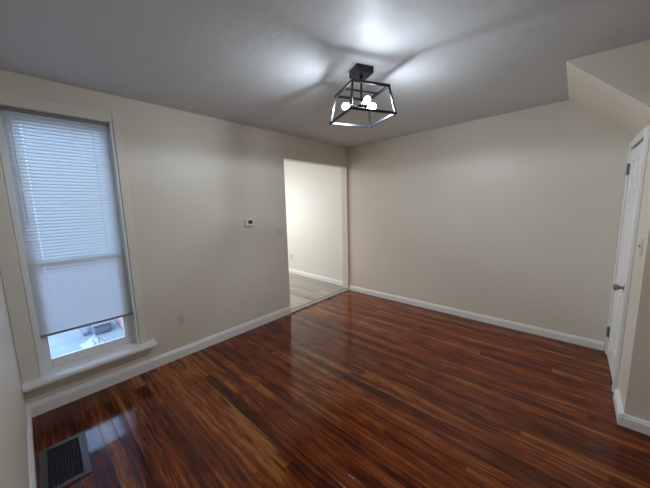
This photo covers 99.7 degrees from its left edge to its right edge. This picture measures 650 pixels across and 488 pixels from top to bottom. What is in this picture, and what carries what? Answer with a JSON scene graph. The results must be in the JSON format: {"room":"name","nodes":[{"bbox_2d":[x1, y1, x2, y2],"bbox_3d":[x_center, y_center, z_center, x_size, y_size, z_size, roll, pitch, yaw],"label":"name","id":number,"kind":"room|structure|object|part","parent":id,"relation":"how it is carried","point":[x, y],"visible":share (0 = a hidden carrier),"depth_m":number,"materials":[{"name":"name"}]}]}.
{"room":"empty living room","nodes":[
{"label":"empty living room","id":0,"kind":"room"},
{"bbox_2d":[0,273,29,487],"bbox_3d":[-0.475,0.247,0.217,4.800,2.860,0.120,6,11,42],"label":"wall","id":1,"kind":"structure","parent":0,"point":[14,465],"depth_m":1.31,"materials":[{"name":"beige paint"}]},
{"bbox_2d":[26,406,36,487],"bbox_3d":[-0.435,1.435,0.466,4.700,0.168,0.020,6,11,42],"label":"baseboard","id":2,"kind":"structure","parent":1,"relation":"attached to","point":[31,455],"depth_m":1.65,"materials":[{"name":"white paint"}]},
{"bbox_2d":[94,150,123,330],"bbox_3d":[-2.817,-0.211,3.822,3.300,3.300,0.200,6,11,42],"label":"wall","id":3,"kind":"structure","parent":0,"point":[119,321],"depth_m":4.22,"materials":[{"name":"brick"}]},
{"bbox_2d":[0,69,348,404],"bbox_3d":[-0.951,-0.098,3.349,0.120,3.010,4.170,6,11,42],"label":"wall","id":4,"kind":"structure","parent":0,"point":[194,180],"depth_m":2.85,"materials":[{"name":"beige paint"}]},
{"bbox_2d":[0,91,156,397],"bbox_3d":[-1.951,0.011,2.182,0.209,2.135,0.851,6,11,42],"label":"window","id":5,"kind":"structure","parent":4,"relation":"in","point":[62,369],"depth_m":2.05,"materials":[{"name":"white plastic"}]},
{"bbox_3d":[-2.035,-0.397,2.173,0.029,1.079,0.573,6,11,42],"label":"sash","id":6,"kind":"part","parent":5,"relation":"part of","materials":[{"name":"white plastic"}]},
{"bbox_3d":[-2.184,0.006,1.877,0.016,2.030,0.093,6,11,42],"label":"casing","id":7,"kind":"part","parent":5,"relation":"part of","materials":[{"name":"paint"}]},
{"bbox_3d":[-1.964,-1.002,2.014,0.014,0.083,0.640,6,11,42],"label":"casing","id":8,"kind":"part","parent":5,"relation":"part of","materials":[{"name":"paint"}]},
{"bbox_2d":[0,106,132,337],"bbox_3d":[-1.966,-0.143,2.167,0.046,1.651,0.585,6,11,42],"label":"window blind","id":9,"kind":"object","parent":5,"relation":"attached to","point":[71,195],"visible":1,"depth_m":2.14,"materials":[{"name":"grey plastic"}]},
{"bbox_3d":[-1.950,0.665,2.283,0.026,0.018,0.585,6,11,42],"label":"rail","id":10,"kind":"part","parent":9,"relation":"part of","materials":[{"name":"grey plastic"}]},
{"bbox_3d":[-1.988,0.522,2.279,0.028,0.842,0.573,6,11,42],"label":"sash","id":11,"kind":"part","parent":5,"relation":"part of","materials":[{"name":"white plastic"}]},
{"bbox_3d":[-1.902,0.972,2.293,0.144,0.056,0.851,6,11,42],"label":"sill","id":12,"kind":"part","parent":5,"relation":"part of","materials":[{"name":"white paint"}]},
{"bbox_3d":[-1.706,-0.079,2.403,0.016,2.030,0.055,6,11,42],"label":"casing","id":13,"kind":"part","parent":5,"relation":"part of","materials":[{"name":"paint"}]},
{"bbox_2d":[26,306,290,417],"bbox_3d":[-1.333,1.092,2.948,0.020,0.122,2.547,6,11,42],"label":"baseboard","id":14,"kind":"structure","parent":4,"relation":"attached to","point":[39,407],"depth_m":2.53,"materials":[{"name":"white paint"}]},
{"bbox_2d":[178,313,185,325],"bbox_3d":[-1.451,0.763,2.786,0.008,0.116,0.072,6,11,42],"label":"wall outlet","id":15,"kind":"object","parent":4,"relation":"attached to","point":[181,317],"visible":1,"depth_m":2.78,"materials":[{"name":"beige plastic"}]},
{"bbox_2d":[244,219,253,226],"bbox_3d":[-0.905,-0.252,3.273,0.028,0.091,0.120,6,11,42],"label":"thermostat","id":16,"kind":"object","parent":4,"relation":"attached to","point":[247,222],"visible":1,"depth_m":3.25,"materials":[{"name":"white plastic"}]},
{"bbox_2d":[277,226,283,235],"bbox_3d":[-0.589,-0.173,3.643,0.017,0.116,0.116,6,11,42],"label":"light switch","id":17,"kind":"object","parent":4,"relation":"attached to","point":[280,230],"visible":1,"depth_m":3.65,"materials":[{"name":"beige plastic"}]},
{"bbox_2d":[291,288,346,309],"bbox_3d":[-0.052,0.881,4.405,0.018,0.034,1.347,6,11,42],"label":"trim","id":18,"kind":"structure","parent":4,"relation":"attached to","point":[345,288],"depth_m":4.32,"materials":[{"name":"grey metal"}]},
{"bbox_2d":[284,161,342,280],"bbox_3d":[-0.744,-0.558,6.091,3.279,2.860,0.415,6,11,42],"label":"wall","id":19,"kind":"structure","parent":0,"point":[312,192],"depth_m":5.41,"materials":[{"name":"paint"}]},
{"bbox_2d":[289,268,342,285],"bbox_3d":[-0.742,0.613,6.146,0.016,0.105,3.187,-9,11,-43],"label":"baseboard","id":20,"kind":"structure","parent":19,"relation":"attached to","point":[338,282],"depth_m":5.53,"materials":[{"name":"white paint"}]},
{"bbox_2d":[0,0,649,147],"bbox_3d":[0.803,-1.282,1.564,4.910,0.292,4.170,6,11,42],"label":"ceiling","id":21,"kind":"structure","parent":0,"point":[280,66],"depth_m":1.70,"materials":[{"name":"grey paint"}]},
{"bbox_2d":[329,63,396,127],"bbox_3d":[0.261,-1.078,1.973,0.360,0.347,0.360,-4,8,-20],"label":"ceiling light","id":22,"kind":"object","parent":21,"relation":"attached to","point":[359,73],"visible":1,"depth_m":1.93,"materials":[{"name":"black metal"}]},
{"bbox_3d":[0.063,-1.012,2.073,0.062,0.190,0.016,2,9,24],"label":"corner post","id":23,"kind":"part","parent":22,"relation":"part of","materials":[{"name":"black metal"}]},
{"bbox_3d":[0.173,-0.976,1.785,0.016,0.190,0.062,2,9,24],"label":"corner post","id":24,"kind":"part","parent":22,"relation":"part of","materials":[{"name":"black metal"}]},
{"bbox_3d":[0.261,-1.100,1.970,0.022,0.210,0.022,6,11,42],"label":"stem","id":25,"kind":"part","parent":22,"relation":"part of","materials":[{"name":"black metal"}]},
{"bbox_3d":[0.261,-1.097,1.971,0.293,0.015,0.293,-4,8,-20],"label":"frame","id":26,"kind":"part","parent":22,"relation":"part of","materials":[{"name":"black metal"}]},
{"bbox_3d":[0.266,-0.913,1.996,0.359,0.015,0.359,-4,8,-20],"label":"frame","id":27,"kind":"part","parent":22,"relation":"part of","materials":[{"name":"black metal"}]},
{"bbox_3d":[0.353,-1.035,2.182,0.016,0.190,0.062,2,9,24],"label":"corner post","id":28,"kind":"part","parent":22,"relation":"part of","materials":[{"name":"black metal"}]},
{"bbox_3d":[0.464,-0.998,1.894,0.062,0.190,0.016,2,9,24],"label":"corner post","id":29,"kind":"part","parent":22,"relation":"part of","materials":[{"name":"black metal"}]},
{"bbox_2d":[32,272,649,487],"bbox_3d":[-0.222,1.195,3.087,8.100,0.277,4.450,6,11,42],"label":"floor","id":30,"kind":"structure","parent":0,"point":[347,389],"depth_m":2.03,"materials":[{"name":"brown wood"}]},
{"bbox_2d":[39,431,92,487],"bbox_3d":[-1.583,1.322,1.669,0.422,0.014,0.218,6,11,44],"label":"floor vent","id":31,"kind":"object","parent":30,"relation":"in","point":[63,463],"visible":1,"depth_m":1.66,"materials":[{"name":"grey metal"}]},
{"bbox_2d":[291,288,348,312],"bbox_3d":[-0.037,0.890,4.393,0.022,0.040,1.347,6,11,42],"label":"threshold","id":32,"kind":"structure","parent":30,"relation":"on","point":[347,289],"depth_m":4.30,"materials":[{"name":"white paint"}]},
{"bbox_2d":[347,100,634,349],"bbox_3d":[1.686,-0.282,3.633,3.400,2.860,0.188,6,11,42],"label":"wall","id":33,"kind":"structure","parent":0,"point":[515,216],"depth_m":3.20,"materials":[{"name":"beige paint"}]},
{"bbox_2d":[349,285,604,350],"bbox_3d":[1.601,0.906,3.812,3.208,0.106,0.020,6,11,43],"label":"baseboard","id":34,"kind":"structure","parent":33,"relation":"attached to","point":[582,341],"depth_m":3.35,"materials":[{"name":"white paint"}]},
{"bbox_2d":[566,40,649,421],"bbox_3d":[2.410,0.036,1.415,1.929,2.800,0.110,6,11,42],"label":"wall","id":35,"kind":"structure","parent":0,"point":[624,71],"depth_m":1.75,"materials":[{"name":"beige paint"}]},
{"bbox_2d":[618,412,649,435],"bbox_3d":[2.562,1.255,1.384,1.487,0.102,0.026,6,11,42],"label":"baseboard","id":36,"kind":"structure","parent":35,"relation":"attached to","point":[643,426],"depth_m":1.82,"materials":[{"name":"white paint"}]},
{"bbox_2d":[567,67,649,133],"bbox_3d":[2.277,-1.113,2.188,0.536,0.571,1.124,6,11,42],"label":"wall","id":37,"kind":"structure","parent":0,"point":[584,92],"depth_m":2.12,"materials":[{"name":"beige paint"}]},
{"bbox_2d":[617,125,649,400],"bbox_3d":[2.497,0.205,2.188,0.123,2.250,1.103,6,11,42],"label":"wall","id":38,"kind":"structure","parent":0,"point":[645,200],"depth_m":1.93,"materials":[{"name":"beige paint"}]},
{"bbox_2d":[613,388,624,423],"bbox_3d":[2.117,1.175,1.979,0.028,0.118,0.318,6,11,42],"label":"baseboard","id":39,"kind":"structure","parent":38,"relation":"attached to","point":[618,405],"depth_m":1.96,"materials":[{"name":"white paint"}]},
{"bbox_2d":[606,142,642,380],"bbox_3d":[2.488,0.162,2.313,0.099,1.904,0.646,6,11,42],"label":"door","id":40,"kind":"structure","parent":38,"relation":"in","point":[633,168],"depth_m":2.31,"materials":[{"name":"white paint"}]},
{"bbox_3d":[2.306,0.341,2.152,0.067,0.062,0.062,6,11,42],"label":"knob","id":41,"kind":"part","parent":40,"relation":"part of","materials":[{"name":"silver metal"}]},
{"bbox_2d":[604,126,649,391],"bbox_3d":[2.512,0.134,2.309,0.024,2.012,0.758,6,11,42],"label":"trim","id":42,"kind":"structure","parent":38,"relation":"attached to","point":[644,135],"depth_m":2.07,"materials":[{"name":"white paint"}]},
{"bbox_2d":[638,238,642,255],"bbox_3d":[2.109,0.021,1.839,0.017,0.116,0.072,6,11,42],"label":"light switch","id":43,"kind":"object","parent":38,"relation":"attached to","point":[640,246],"visible":1,"depth_m":1.82,"materials":[{"name":"beige plastic"}]},
{"label":"outside","id":44,"kind":"structure","parent":0,"visible":0},
{"bbox_2d":[45,274,124,357],"bbox_3d":[-6.906,1.587,3.638,8.880,0.200,6.140,6,11,42],"label":"ground","id":45,"kind":"structure","parent":44,"point":[63,343],"depth_m":3.94,"materials":[{"name":"white snow"}]},
{"bbox_2d":[79,327,89,335],"bbox_3d":[-3.952,1.276,4.414,1.200,0.050,0.070,5,10,41],"label":"wooden board","id":46,"kind":"object","parent":45,"relation":"on","point":[84,330],"visible":0.42,"depth_m":4.07,"materials":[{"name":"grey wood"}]},
{"bbox_2d":[80,334,106,348],"bbox_3d":[-3.153,1.294,3.745,0.325,0.153,0.283,6,11,42],"label":"plastic sheet","id":47,"kind":"object","parent":45,"relation":"on","point":[95,339],"visible":0.8,"depth_m":3.72,"materials":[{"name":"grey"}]},
{"bbox_2d":[89,320,110,334],"bbox_3d":[-3.465,1.241,4.217,0.460,0.150,0.230,6,11,42],"label":"storage box","id":48,"kind":"object","parent":45,"relation":"on","point":[102,327],"visible":0.55,"depth_m":4.08,"materials":[{"name":"grey plastic"}]}
]}

